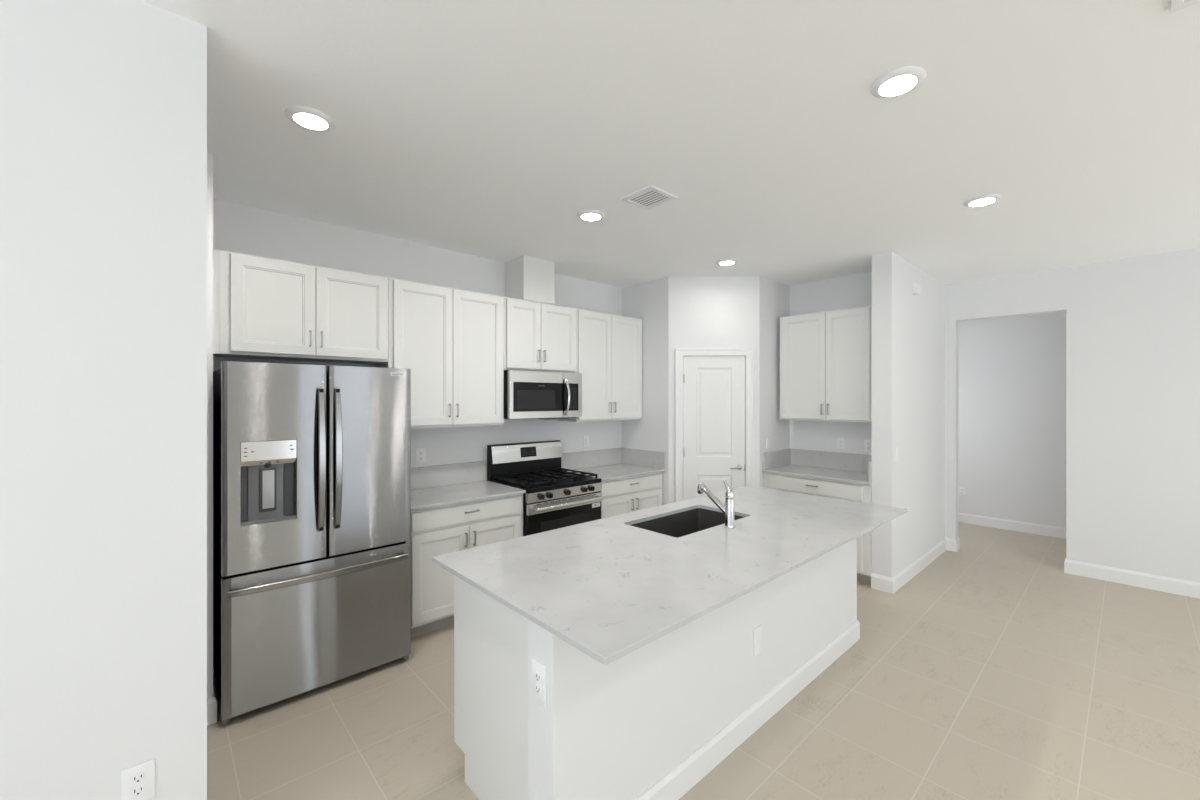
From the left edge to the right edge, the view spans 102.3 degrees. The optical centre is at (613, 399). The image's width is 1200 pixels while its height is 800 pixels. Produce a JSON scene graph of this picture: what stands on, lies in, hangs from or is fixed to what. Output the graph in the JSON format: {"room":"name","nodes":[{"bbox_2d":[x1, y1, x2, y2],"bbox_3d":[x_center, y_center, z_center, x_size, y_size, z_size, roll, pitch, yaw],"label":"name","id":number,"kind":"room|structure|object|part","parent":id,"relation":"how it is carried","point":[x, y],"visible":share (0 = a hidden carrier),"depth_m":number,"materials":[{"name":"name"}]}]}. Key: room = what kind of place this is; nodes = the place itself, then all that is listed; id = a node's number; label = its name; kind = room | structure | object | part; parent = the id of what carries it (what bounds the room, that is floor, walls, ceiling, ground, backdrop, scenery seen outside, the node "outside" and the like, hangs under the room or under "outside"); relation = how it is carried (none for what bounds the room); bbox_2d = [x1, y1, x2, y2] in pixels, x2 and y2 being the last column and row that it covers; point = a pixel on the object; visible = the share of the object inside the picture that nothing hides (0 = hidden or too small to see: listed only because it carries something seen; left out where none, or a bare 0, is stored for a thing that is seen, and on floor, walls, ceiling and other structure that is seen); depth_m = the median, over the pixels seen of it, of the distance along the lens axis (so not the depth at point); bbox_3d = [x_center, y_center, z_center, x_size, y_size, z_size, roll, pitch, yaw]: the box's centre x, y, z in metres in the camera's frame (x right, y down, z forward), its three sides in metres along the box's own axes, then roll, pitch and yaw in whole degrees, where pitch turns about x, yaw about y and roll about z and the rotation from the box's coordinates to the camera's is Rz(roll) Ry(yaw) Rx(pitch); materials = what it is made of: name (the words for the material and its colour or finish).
{"room":"kitchen","nodes":[
{"label":"kitchen","id":0,"kind":"room"},
{"bbox_2d":[0,0,206,799],"bbox_3d":[-3.248,0.193,-0.107,5.110,2.842,0.119,0,0,-43],"label":"wall","id":1,"kind":"structure","parent":0,"point":[103,103],"depth_m":1.43,"materials":[{"name":"white paint"}]},
{"bbox_2d":[121,759,154,799],"bbox_3d":[-1.457,1.180,1.481,0.074,0.118,0.008,0,0,-43],"label":"wall outlet","id":2,"kind":"object","parent":1,"relation":"attached to","point":[137,781],"visible":1,"depth_m":1.48,"materials":[{"name":"white plastic"}]},
{"bbox_2d":[130,772,145,784],"bbox_3d":[-1.455,1.161,1.480,0.034,0.028,0.002,0,0,-43],"label":"socket","id":3,"kind":"object","parent":2,"relation":"attached to","point":[136,778],"depth_m":1.48,"materials":[{"name":"white plastic"}]},
{"bbox_2d":[130,784,145,797],"bbox_3d":[-1.455,1.200,1.480,0.034,0.028,0.002,0,0,-43],"label":"socket","id":4,"kind":"object","parent":2,"relation":"attached to","point":[136,790],"depth_m":1.48,"materials":[{"name":"white plastic"}]},
{"bbox_2d":[207,152,212,698],"bbox_3d":[-4.136,0.193,0.901,5.189,2.842,0.704,0,0,-43],"label":"wall","id":5,"kind":"structure","parent":0,"point":[209,155],"depth_m":2.41,"materials":[{"name":"white paint"}]},
{"bbox_2d":[207,685,216,724],"bbox_3d":[-3.943,1.552,0.705,5.203,0.125,0.183,0,0,-43],"label":"baseboard","id":6,"kind":"structure","parent":5,"relation":"attached to","point":[211,702],"depth_m":2.40,"materials":[{"name":"white"}]},
{"bbox_2d":[213,199,621,467],"bbox_3d":[-3.129,0.193,2.420,8.735,2.842,0.140,0,0,-43],"label":"wall","id":7,"kind":"structure","parent":0,"point":[237,228],"depth_m":3.86,"materials":[{"name":"white paint"}]},
{"bbox_2d":[213,249,387,363],"bbox_3d":[-2.008,-0.553,3.132,0.966,0.591,0.348,0,0,-43],"label":"upper cabinet","id":8,"kind":"object","parent":7,"relation":"attached to","point":[264,308],"visible":0.93,"depth_m":3.00,"materials":[{"name":"white paint"}]},
{"bbox_3d":[-2.043,-0.554,2.916,0.421,0.559,0.020,0,0,-43],"label":"door","id":9,"kind":"part","parent":8,"relation":"part of","materials":[{"name":"white paint"}]},
{"bbox_3d":[-1.893,-0.379,3.022,0.010,0.104,0.030,0,0,-43],"label":"handle","id":10,"kind":"part","parent":8,"relation":"part of","materials":[{"name":"silver metal"}]},
{"bbox_3d":[-1.847,-0.379,3.064,0.010,0.104,0.030,0,0,-43],"label":"handle","id":11,"kind":"part","parent":8,"relation":"part of","materials":[{"name":"silver metal"}]},
{"bbox_3d":[-1.728,-0.554,3.210,0.430,0.559,0.020,0,0,-43],"label":"door","id":12,"kind":"part","parent":8,"relation":"part of","materials":[{"name":"white paint"}]},
{"bbox_2d":[416,448,425,463],"bbox_3d":[-1.521,0.448,3.823,0.080,0.116,0.008,0,0,-43],"label":"wall outlet","id":13,"kind":"object","parent":7,"relation":"attached to","point":[421,452],"visible":1,"depth_m":3.82,"materials":[{"name":"white plastic"}]},
{"bbox_2d":[375,278,503,428],"bbox_3d":[-1.321,-0.318,3.775,0.911,1.063,0.348,0,0,-43],"label":"upper cabinet","id":14,"kind":"object","parent":7,"relation":"attached to","point":[451,340],"visible":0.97,"depth_m":3.65,"materials":[{"name":"white paint"}]},
{"bbox_3d":[-1.383,-0.320,3.533,0.429,1.028,0.020,0,0,-43],"label":"door","id":15,"kind":"part","parent":14,"relation":"part of","materials":[{"name":"white paint"}]},
{"bbox_3d":[-1.067,-0.320,3.828,0.429,1.028,0.020,0,0,-43],"label":"door","id":16,"kind":"part","parent":14,"relation":"part of","materials":[{"name":"white paint"}]},
{"bbox_2d":[411,461,486,489],"bbox_3d":[-1.438,0.621,3.891,0.914,0.170,0.020,0,0,-43],"label":"backsplash","id":17,"kind":"structure","parent":7,"relation":"attached to","point":[458,473],"depth_m":3.95,"materials":[{"name":"grey stone"}]},
{"bbox_2d":[504,297,575,372],"bbox_3d":[-0.709,-0.545,4.347,0.762,0.607,0.348,0,0,-43],"label":"upper cabinet","id":18,"kind":"object","parent":7,"relation":"attached to","point":[538,336],"visible":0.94,"depth_m":4.20,"materials":[{"name":"white paint"}]},
{"bbox_3d":[-0.762,-0.546,4.114,0.334,0.576,0.020,0,0,-43],"label":"door","id":19,"kind":"part","parent":18,"relation":"part of","materials":[{"name":"white paint"}]},
{"bbox_2d":[505,255,554,304],"bbox_3d":[-0.750,-1.038,4.337,0.324,0.378,0.306,0,0,-43],"label":"duct cover","id":20,"kind":"object","parent":18,"relation":"on","point":[528,278],"visible":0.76,"depth_m":4.22,"materials":[{"name":"white paint"}]},
{"bbox_2d":[504,370,581,419],"bbox_3d":[-0.678,-0.028,4.315,0.760,0.420,0.433,0,0,-43],"label":"microwave","id":21,"kind":"object","parent":18,"relation":"attached to","point":[527,394],"visible":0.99,"depth_m":4.15,"materials":[{"name":"silver metal"}]},
{"bbox_3d":[-0.570,-0.019,4.194,0.682,0.246,0.005,0,0,-43],"label":"door glass","id":22,"kind":"part","parent":21,"relation":"part of","materials":[{"name":"black glass"}]},
{"bbox_3d":[-0.412,-0.019,4.307,0.061,0.329,0.025,0,0,32],"label":"handle","id":23,"kind":"part","parent":21,"relation":"part of","materials":[{"name":"silver metal"}]},
{"bbox_3d":[-0.495,-0.546,4.364,0.389,0.576,0.020,0,0,-43],"label":"door","id":24,"kind":"part","parent":18,"relation":"part of","materials":[{"name":"white paint"}]},
{"bbox_2d":[583,436,588,446],"bbox_3d":[-0.279,0.437,4.984,0.072,0.116,0.008,0,0,-43],"label":"wall outlet","id":25,"kind":"object","parent":7,"relation":"attached to","point":[585,438],"visible":1,"depth_m":4.98,"materials":[{"name":"white plastic"}]},
{"bbox_2d":[561,448,621,469],"bbox_3d":[-0.220,0.621,5.030,0.878,0.170,0.020,0,0,-43],"label":"backsplash","id":26,"kind":"structure","parent":7,"relation":"attached to","point":[594,458],"depth_m":5.01,"materials":[{"name":"grey stone"}]},
{"bbox_2d":[557,308,641,421],"bbox_3d":[-0.108,-0.318,4.909,0.878,1.063,0.348,0,0,-43],"label":"upper cabinet","id":27,"kind":"object","parent":7,"relation":"attached to","point":[608,346],"visible":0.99,"depth_m":4.78,"materials":[{"name":"white paint"}]},
{"bbox_3d":[-0.175,-0.320,4.663,0.417,1.028,0.020,0,0,-43],"label":"door","id":28,"kind":"part","parent":27,"relation":"part of","materials":[{"name":"white paint"}]},
{"bbox_3d":[0.139,-0.320,4.956,0.433,1.028,0.020,0,0,-43],"label":"door","id":29,"kind":"part","parent":27,"relation":"part of","materials":[{"name":"white paint"}]},
{"bbox_2d":[622,277,668,504],"bbox_3d":[0.366,0.193,5.132,0.116,2.842,0.674,0,0,-43],"label":"wall","id":30,"kind":"structure","parent":0,"point":[648,302],"depth_m":5.00,"materials":[{"name":"white paint"}]},
{"bbox_2d":[622,448,665,468],"bbox_3d":[0.311,0.621,5.090,0.020,0.170,0.617,0,0,-43],"label":"backsplash","id":31,"kind":"structure","parent":30,"relation":"attached to","point":[646,458],"depth_m":5.06,"materials":[{"name":"grey stone"}]},
{"bbox_2d":[141,0,1199,287],"bbox_3d":[1.784,-1.288,0.289,13.400,0.120,10.285,0,0,-43],"label":"ceiling","id":32,"kind":"structure","parent":0,"point":[480,128],"depth_m":2.19,"materials":[{"name":"white paint"}]},
{"bbox_2d":[285,106,335,131],"bbox_3d":[-1.323,-1.220,2.114,0.188,0.016,0.188,0,0,-43],"label":"recessed light","id":33,"kind":"object","parent":32,"relation":"in","point":[309,118],"visible":1,"depth_m":2.09,"materials":[{"name":"white plastic"}]},
{"bbox_2d":[577,210,604,220],"bbox_3d":[-0.149,-1.220,3.223,0.188,0.016,0.188,0,0,-43],"label":"recessed light","id":34,"kind":"object","parent":32,"relation":"in","point":[587,215],"visible":1,"depth_m":3.19,"materials":[{"name":"white plastic"}]},
{"bbox_2d":[620,185,677,209],"bbox_3d":[0.217,-1.223,2.943,0.247,0.010,0.254,0,0,-43],"label":"ceiling vent","id":35,"kind":"object","parent":32,"relation":"in","point":[649,197],"visible":1,"depth_m":2.93,"materials":[{"name":"white plastic"}]},
{"bbox_2d":[716,259,737,265],"bbox_3d":[1.014,-1.220,4.319,0.188,0.016,0.188,0,0,-43],"label":"recessed light","id":36,"kind":"object","parent":32,"relation":"in","point":[724,262],"visible":1,"depth_m":4.29,"materials":[{"name":"white plastic"}]},
{"bbox_2d":[870,66,926,98],"bbox_3d":[1.103,-1.220,1.873,0.188,0.016,0.188,0,0,-43],"label":"recessed light","id":37,"kind":"object","parent":32,"relation":"in","point":[901,81],"visible":1,"depth_m":1.85,"materials":[{"name":"white plastic"}]},
{"bbox_2d":[963,194,1000,206],"bbox_3d":[2.274,-1.220,2.981,0.188,0.016,0.188,0,0,-43],"label":"recessed light","id":38,"kind":"object","parent":32,"relation":"in","point":[982,200],"visible":1,"depth_m":2.96,"materials":[{"name":"white plastic"}]},
{"bbox_2d":[1170,0,1199,12],"bbox_3d":[1.745,-1.220,1.259,0.368,0.016,0.375,0,0,-43],"label":"ceiling vent","id":39,"kind":"object","parent":32,"relation":"in","point":[1175,5],"visible":1,"depth_m":1.48,"materials":[{"name":"white plastic"}]},
{"bbox_2d":[207,522,1199,799],"bbox_3d":[1.784,1.674,0.289,13.400,0.120,10.285,0,0,-43],"label":"floor","id":40,"kind":"structure","parent":0,"point":[996,671],"depth_m":2.47,"materials":[{"name":"beige tile"}]},
{"bbox_2d":[213,361,410,724],"bbox_3d":[-1.818,0.714,2.925,0.908,1.800,0.844,0,0,-43],"label":"refrigerator","id":41,"kind":"object","parent":40,"relation":"on","point":[312,463],"visible":1,"depth_m":2.60,"materials":[{"name":"silver metal"}]},
{"bbox_3d":[-1.786,0.277,2.506,0.234,0.122,0.056,0,0,-43],"label":"control panel","id":42,"kind":"part","parent":41,"relation":"part of","materials":[{"name":"silver metal"}]},
{"bbox_3d":[-1.762,0.341,2.530,0.450,1.054,0.064,0,0,-43],"label":"door","id":43,"kind":"part","parent":41,"relation":"part of","materials":[{"name":"silver metal"}]},
{"bbox_3d":[-1.595,1.226,2.687,0.908,0.688,0.064,0,0,-43],"label":"freezer drawer","id":44,"kind":"part","parent":41,"relation":"part of","materials":[{"name":"silver metal"}]},
{"bbox_3d":[-1.553,0.952,2.632,0.859,0.034,0.042,0,0,-43],"label":"handle","id":45,"kind":"part","parent":41,"relation":"part of","materials":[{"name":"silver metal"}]},
{"bbox_3d":[-1.573,0.328,2.607,0.034,0.775,0.044,0,0,-43],"label":"handle","id":46,"kind":"part","parent":41,"relation":"part of","materials":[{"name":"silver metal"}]},
{"bbox_3d":[-1.514,0.328,2.661,0.034,0.775,0.044,0,0,-43],"label":"handle","id":47,"kind":"part","parent":41,"relation":"part of","materials":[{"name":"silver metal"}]},
{"bbox_3d":[-1.428,0.341,2.844,0.448,1.054,0.064,0,0,-43],"label":"door","id":48,"kind":"part","parent":41,"relation":"part of","materials":[{"name":"silver metal"}]},
{"bbox_2d":[409,493,522,638],"bbox_3d":[-1.223,1.171,3.660,0.914,0.886,0.648,0,0,-43],"label":"base cabinet","id":49,"kind":"object","parent":40,"relation":"on","point":[440,530],"visible":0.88,"depth_m":3.33,"materials":[{"name":"white paint"}]},
{"bbox_3d":[-1.179,1.196,3.313,0.400,0.587,0.020,0,0,-43],"label":"door","id":50,"kind":"part","parent":49,"relation":"part of","materials":[{"name":"white paint"}]},
{"bbox_3d":[-1.021,0.814,3.461,0.833,0.124,0.020,0,0,-43],"label":"drawer","id":51,"kind":"part","parent":49,"relation":"part of","materials":[{"name":"white paint"}]},
{"bbox_3d":[-1.038,0.994,3.411,0.010,0.104,0.030,0,0,-43],"label":"handle","id":52,"kind":"part","parent":49,"relation":"part of","materials":[{"name":"silver metal"}]},
{"bbox_2d":[411,461,525,510],"bbox_3d":[-1.227,0.631,3.666,0.916,0.191,0.637,0,0,-43],"label":"countertop","id":53,"kind":"structure","parent":49,"relation":"on","point":[448,484],"depth_m":3.82,"materials":[{"name":"white stone"}]},
{"bbox_3d":[-0.873,1.196,3.599,0.429,0.587,0.020,0,0,-43],"label":"door","id":54,"kind":"part","parent":49,"relation":"part of","materials":[{"name":"white paint"}]},
{"bbox_2d":[487,440,603,535],"bbox_3d":[-0.574,1.007,4.202,0.762,1.214,0.722,0,0,-43],"label":"gas range","id":55,"kind":"object","parent":40,"relation":"on","point":[554,497],"visible":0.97,"depth_m":4.14,"materials":[{"name":"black metal"}]},
{"bbox_3d":[-0.773,0.484,4.420,0.748,0.151,0.033,0,0,-43],"label":"backguard panel","id":56,"kind":"part","parent":55,"relation":"part of","materials":[{"name":"silver metal"}]},
{"bbox_3d":[-0.559,0.769,3.801,0.052,0.052,0.044,0,0,-43],"label":"knob","id":57,"kind":"part","parent":55,"relation":"part of","materials":[{"name":"black plastic"}]},
{"bbox_2d":[491,474,601,492],"bbox_3d":[-0.577,0.714,4.205,0.760,0.033,0.579,0,0,-43],"label":"cooktop","id":58,"kind":"object","parent":55,"relation":"in","point":[588,481],"depth_m":4.04,"materials":[{"name":"black metal"}]},
{"bbox_3d":[-0.501,0.769,3.855,0.052,0.052,0.044,0,0,-43],"label":"knob","id":59,"kind":"part","parent":55,"relation":"part of","materials":[{"name":"black plastic"}]},
{"bbox_3d":[-0.390,0.861,4.005,0.758,0.083,0.028,0,0,-43],"label":"oven door","id":60,"kind":"part","parent":55,"relation":"part of","materials":[{"name":"silver metal"}]},
{"bbox_3d":[-0.391,1.156,4.007,0.758,0.506,0.025,0,0,-43],"label":"door glass","id":61,"kind":"part","parent":55,"relation":"part of","materials":[{"name":"black glass"}]},
{"bbox_3d":[-0.355,0.857,3.967,0.694,0.032,0.080,0,0,-43],"label":"handle","id":62,"kind":"part","parent":55,"relation":"part of","materials":[{"name":"silver metal"}]},
{"bbox_3d":[-0.370,0.769,3.978,0.052,0.052,0.044,0,0,-43],"label":"knob","id":63,"kind":"part","parent":55,"relation":"part of","materials":[{"name":"black plastic"}]},
{"bbox_2d":[601,472,662,518],"bbox_3d":[-0.005,1.171,4.800,0.874,0.886,0.648,0,0,-43],"label":"base cabinet","id":64,"kind":"object","parent":40,"relation":"on","point":[633,493],"visible":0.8,"depth_m":4.56,"materials":[{"name":"white paint"}]},
{"bbox_2d":[561,448,665,480],"bbox_3d":[-0.009,0.631,4.805,0.878,0.191,0.637,0,0,-43],"label":"countertop","id":65,"kind":"structure","parent":64,"relation":"on","point":[615,463],"depth_m":4.96,"materials":[{"name":"white stone"}]},
{"bbox_3d":[0.038,1.196,4.451,0.408,0.587,0.020,0,0,-43],"label":"door","id":66,"kind":"part","parent":64,"relation":"part of","materials":[{"name":"white paint"}]},
{"bbox_3d":[0.188,0.814,4.592,0.820,0.124,0.020,0,0,-43],"label":"drawer","id":67,"kind":"part","parent":64,"relation":"part of","materials":[{"name":"white paint"}]},
{"bbox_3d":[0.339,1.196,4.732,0.408,0.587,0.020,0,0,-43],"label":"door","id":68,"kind":"part","parent":64,"relation":"part of","materials":[{"name":"white paint"}]},
{"bbox_2d":[454,538,859,799],"bbox_3d":[0.469,1.171,2.672,2.540,0.886,0.776,0,0,-43],"label":"kitchen island","id":69,"kind":"object","parent":40,"relation":"on","point":[651,722],"visible":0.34,"depth_m":1.94,"materials":[{"name":"white paint"}]},
{"bbox_3d":[-0.479,1.171,1.894,0.018,0.886,0.616,0,0,-43],"label":"panel","id":70,"kind":"part","parent":69,"relation":"part of","materials":[{"name":"white paint"}]},
{"bbox_2d":[532,658,546,708],"bbox_3d":[-0.245,0.934,1.592,0.008,0.135,0.080,0,0,-43],"label":"wall outlet","id":71,"kind":"object","parent":69,"relation":"attached to","point":[539,671],"visible":1,"depth_m":1.59,"materials":[{"name":"white plastic"}]},
{"bbox_2d":[535,672,540,682],"bbox_3d":[-0.247,0.915,1.590,0.002,0.028,0.034,0,0,-43],"label":"socket","id":72,"kind":"object","parent":71,"relation":"attached to","point":[537,674],"depth_m":1.59,"materials":[{"name":"grey plastic"}]},
{"bbox_2d":[535,683,540,694],"bbox_3d":[-0.247,0.954,1.590,0.002,0.028,0.034,0,0,-43],"label":"socket","id":73,"kind":"object","parent":71,"relation":"attached to","point":[537,685],"depth_m":1.59,"materials":[{"name":"grey plastic"}]},
{"bbox_2d":[432,486,906,664],"bbox_3d":[0.540,0.717,2.634,2.620,0.021,1.156,0,0,-43],"label":"island countertop","id":74,"kind":"structure","parent":69,"relation":"on","point":[609,588],"depth_m":2.09,"materials":[{"name":"white stone"}]},
{"bbox_2d":[631,508,743,537],"bbox_3d":[0.449,0.839,2.846,0.763,0.224,0.450,0,0,-43],"label":"sink","id":75,"kind":"object","parent":74,"relation":"in","point":[677,525],"visible":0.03,"depth_m":3.11,"materials":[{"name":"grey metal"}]},
{"bbox_2d":[697,480,734,527],"bbox_3d":[0.578,0.578,2.737,0.060,0.255,0.250,0,0,-43],"label":"kitchen faucet","id":76,"kind":"object","parent":74,"relation":"on","point":[728,509],"visible":1,"depth_m":2.66,"materials":[{"name":"silver metal"}]},
{"bbox_3d":[0.577,0.572,2.739,0.033,0.150,0.192,0,0,-43],"label":"spout","id":77,"kind":"part","parent":76,"relation":"part of","materials":[{"name":"silver metal"}]},
{"bbox_3d":[0.633,0.487,2.679,0.022,0.073,0.050,0,0,-43],"label":"lever","id":78,"kind":"part","parent":76,"relation":"part of","materials":[{"name":"silver metal"}]},
{"bbox_3d":[0.680,1.552,2.447,2.540,0.125,0.159,0,0,-43],"label":"baseboard","id":79,"kind":"part","parent":69,"relation":"part of","materials":[{"name":"white wood"}]},
{"bbox_2d":[753,625,761,656],"bbox_3d":[0.714,1.192,2.384,0.078,0.135,0.006,0,0,-43],"label":"cover plate","id":80,"kind":"object","parent":69,"relation":"attached to","point":[757,632],"visible":1,"depth_m":2.38,"materials":[{"name":"white plastic"}]},
{"bbox_2d":[763,472,871,584],"bbox_3d":[2.037,1.171,4.667,0.602,0.886,1.006,0,0,-43],"label":"base cabinet","id":81,"kind":"object","parent":40,"relation":"on","point":[858,492],"visible":0.33,"depth_m":4.30,"materials":[{"name":"white paint"}]},
{"bbox_3d":[1.852,0.814,4.483,0.020,0.124,0.864,0,0,-43],"label":"drawer","id":82,"kind":"part","parent":81,"relation":"part of","materials":[{"name":"white paint"}]},
{"bbox_2d":[762,449,871,484],"bbox_3d":[2.044,0.631,4.673,0.586,0.191,1.008,0,0,-43],"label":"countertop","id":83,"kind":"structure","parent":81,"relation":"on","point":[837,466],"depth_m":4.84,"materials":[{"name":"white stone"}]},
{"bbox_3d":[2.000,1.196,4.325,0.020,0.587,0.430,0,0,-43],"label":"door","id":84,"kind":"part","parent":81,"relation":"part of","materials":[{"name":"white paint"}]},
{"bbox_2d":[669,276,759,502],"bbox_3d":[1.007,0.193,4.881,0.904,2.842,0.100,0,0,2],"label":"wall","id":85,"kind":"structure","parent":0,"point":[704,311],"depth_m":4.83,"materials":[{"name":"white paint"}]},
{"bbox_2d":[683,356,744,499],"bbox_3d":[1.003,0.587,4.823,0.627,2.030,0.092,0,0,2],"label":"door","id":86,"kind":"structure","parent":85,"relation":"in","point":[713,386],"depth_m":4.84,"materials":[{"name":"white paint"}]},
{"bbox_3d":[1.222,0.679,4.799,0.128,0.054,0.058,0,0,2],"label":"handle","id":87,"kind":"part","parent":86,"relation":"part of","materials":[{"name":"silver metal"}]},
{"bbox_2d":[675,348,753,501],"bbox_3d":[1.010,0.553,4.870,0.777,2.122,0.122,0,0,2],"label":"trim","id":88,"kind":"structure","parent":85,"relation":"attached to","point":[748,353],"depth_m":4.82,"materials":[{"name":"white wood"}]},
{"bbox_2d":[760,276,789,487],"bbox_3d":[1.682,0.193,5.106,0.725,2.842,0.116,0,0,-43],"label":"wall","id":89,"kind":"structure","parent":0,"point":[774,296],"depth_m":4.96,"materials":[{"name":"white paint"}]},
{"bbox_2d":[766,437,769,448],"bbox_3d":[1.581,0.448,4.925,0.072,0.116,0.010,0,0,-43],"label":"light switch","id":90,"kind":"object","parent":89,"relation":"attached to","point":[767,438],"visible":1,"depth_m":4.92,"materials":[{"name":"white plastic"}]},
{"bbox_2d":[762,449,790,469],"bbox_3d":[1.704,0.621,5.032,0.553,0.170,0.020,0,0,-43],"label":"backsplash","id":91,"kind":"structure","parent":89,"relation":"attached to","point":[772,459],"depth_m":5.01,"materials":[{"name":"grey stone"}]},
{"bbox_2d":[790,271,871,454],"bbox_3d":[2.303,0.193,4.915,0.120,2.842,1.050,0,0,-43],"label":"wall","id":92,"kind":"structure","parent":0,"point":[855,290],"depth_m":4.92,"materials":[{"name":"white paint"}]},
{"bbox_2d":[780,305,871,421],"bbox_3d":[2.142,-0.318,4.734,0.358,1.056,0.962,0,0,-43],"label":"upper cabinet","id":93,"kind":"object","parent":92,"relation":"attached to","point":[826,356],"visible":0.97,"depth_m":4.62,"materials":[{"name":"white paint"}]},
{"bbox_3d":[1.887,-0.319,4.804,0.020,1.023,0.446,0,0,-43],"label":"door","id":94,"kind":"part","parent":93,"relation":"part of","materials":[{"name":"white paint"}]},
{"bbox_3d":[2.176,-0.319,4.495,0.020,1.023,0.394,0,0,-43],"label":"door","id":95,"kind":"part","parent":93,"relation":"part of","materials":[{"name":"white paint"}]},
{"bbox_2d":[790,449,871,472],"bbox_3d":[2.251,0.621,4.867,0.020,0.170,1.008,0,0,-43],"label":"backsplash","id":96,"kind":"structure","parent":92,"relation":"attached to","point":[812,458],"depth_m":4.90,"materials":[{"name":"grey stone"}]},
{"bbox_2d":[837,437,844,448],"bbox_3d":[2.281,0.444,4.844,0.008,0.116,0.072,0,0,-43],"label":"wall outlet","id":97,"kind":"object","parent":92,"relation":"attached to","point":[840,441],"visible":1,"depth_m":4.84,"materials":[{"name":"white plastic"}]},
{"bbox_2d":[864,440,871,451],"bbox_3d":[2.457,0.450,4.656,0.008,0.116,0.072,0,0,-43],"label":"wall outlet","id":98,"kind":"object","parent":92,"relation":"attached to","point":[867,443],"visible":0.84,"depth_m":4.65,"materials":[{"name":"white plastic"}]},
{"bbox_2d":[872,252,944,577],"bbox_3d":[2.923,0.193,4.696,1.801,2.842,0.157,0,0,-43],"label":"wall","id":99,"kind":"structure","parent":0,"point":[908,329],"depth_m":4.27,"materials":[{"name":"white paint"}]},
{"bbox_2d":[868,461,871,481],"bbox_3d":[2.386,0.621,4.317,0.533,0.170,0.020,0,0,-43],"label":"backsplash","id":100,"kind":"structure","parent":99,"relation":"attached to","point":[870,462],"depth_m":4.14,"materials":[{"name":"grey stone"}]},
{"bbox_2d":[895,448,897,461],"bbox_3d":[2.406,0.471,4.098,0.072,0.116,0.010,0,0,-43],"label":"light switch","id":101,"kind":"object","parent":99,"relation":"attached to","point":[896,449],"visible":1,"depth_m":4.08,"materials":[{"name":"white plastic"}]},
{"bbox_2d":[871,537,959,593],"bbox_3d":[2.966,1.552,4.658,1.852,0.125,0.172,0,0,-40],"label":"baseboard","id":102,"kind":"structure","parent":99,"relation":"attached to","point":[878,582],"depth_m":4.36,"materials":[{"name":"white wood"}]},
{"bbox_2d":[913,283,920,294],"bbox_3d":[2.775,-1.009,4.412,0.064,0.105,0.057,0,0,-43],"label":"wall sensor","id":103,"kind":"object","parent":99,"relation":"attached to","point":[916,288],"visible":1,"depth_m":4.39,"materials":[{"name":"white plastic"}]},
{"bbox_2d":[958,311,1065,527],"bbox_3d":[5.146,0.193,5.771,0.120,2.842,4.600,0,0,-43],"label":"wall","id":104,"kind":"structure","parent":0,"point":[1012,370],"depth_m":5.94,"materials":[{"name":"white paint"}]},
{"bbox_2d":[959,487,965,495],"bbox_3d":[4.554,1.206,6.309,0.008,0.116,0.072,0,0,-43],"label":"wall outlet","id":105,"kind":"object","parent":104,"relation":"attached to","point":[962,490],"visible":1,"depth_m":6.30,"materials":[{"name":"white plastic"}]},
{"bbox_2d":[958,513,1065,538],"bbox_3d":[5.124,1.552,5.696,0.014,0.125,3.880,0,0,-43],"label":"baseboard","id":106,"kind":"structure","parent":104,"relation":"attached to","point":[1039,529],"depth_m":5.92,"materials":[{"name":"white wood"}]},
{"bbox_2d":[945,248,1199,582],"bbox_3d":[6.112,0.193,2.550,0.125,2.842,7.375,0,0,-43],"label":"wall","id":107,"kind":"structure","parent":0,"point":[1133,323],"depth_m":4.23,"materials":[{"name":"white paint"}]},
{"bbox_2d":[1064,558,1199,598],"bbox_3d":[6.427,1.552,2.203,0.139,0.125,6.398,0,0,-43],"label":"baseboard","id":108,"kind":"structure","parent":107,"relation":"attached to","point":[1132,578],"depth_m":4.17,"materials":[{"name":"white wood"}]}
]}

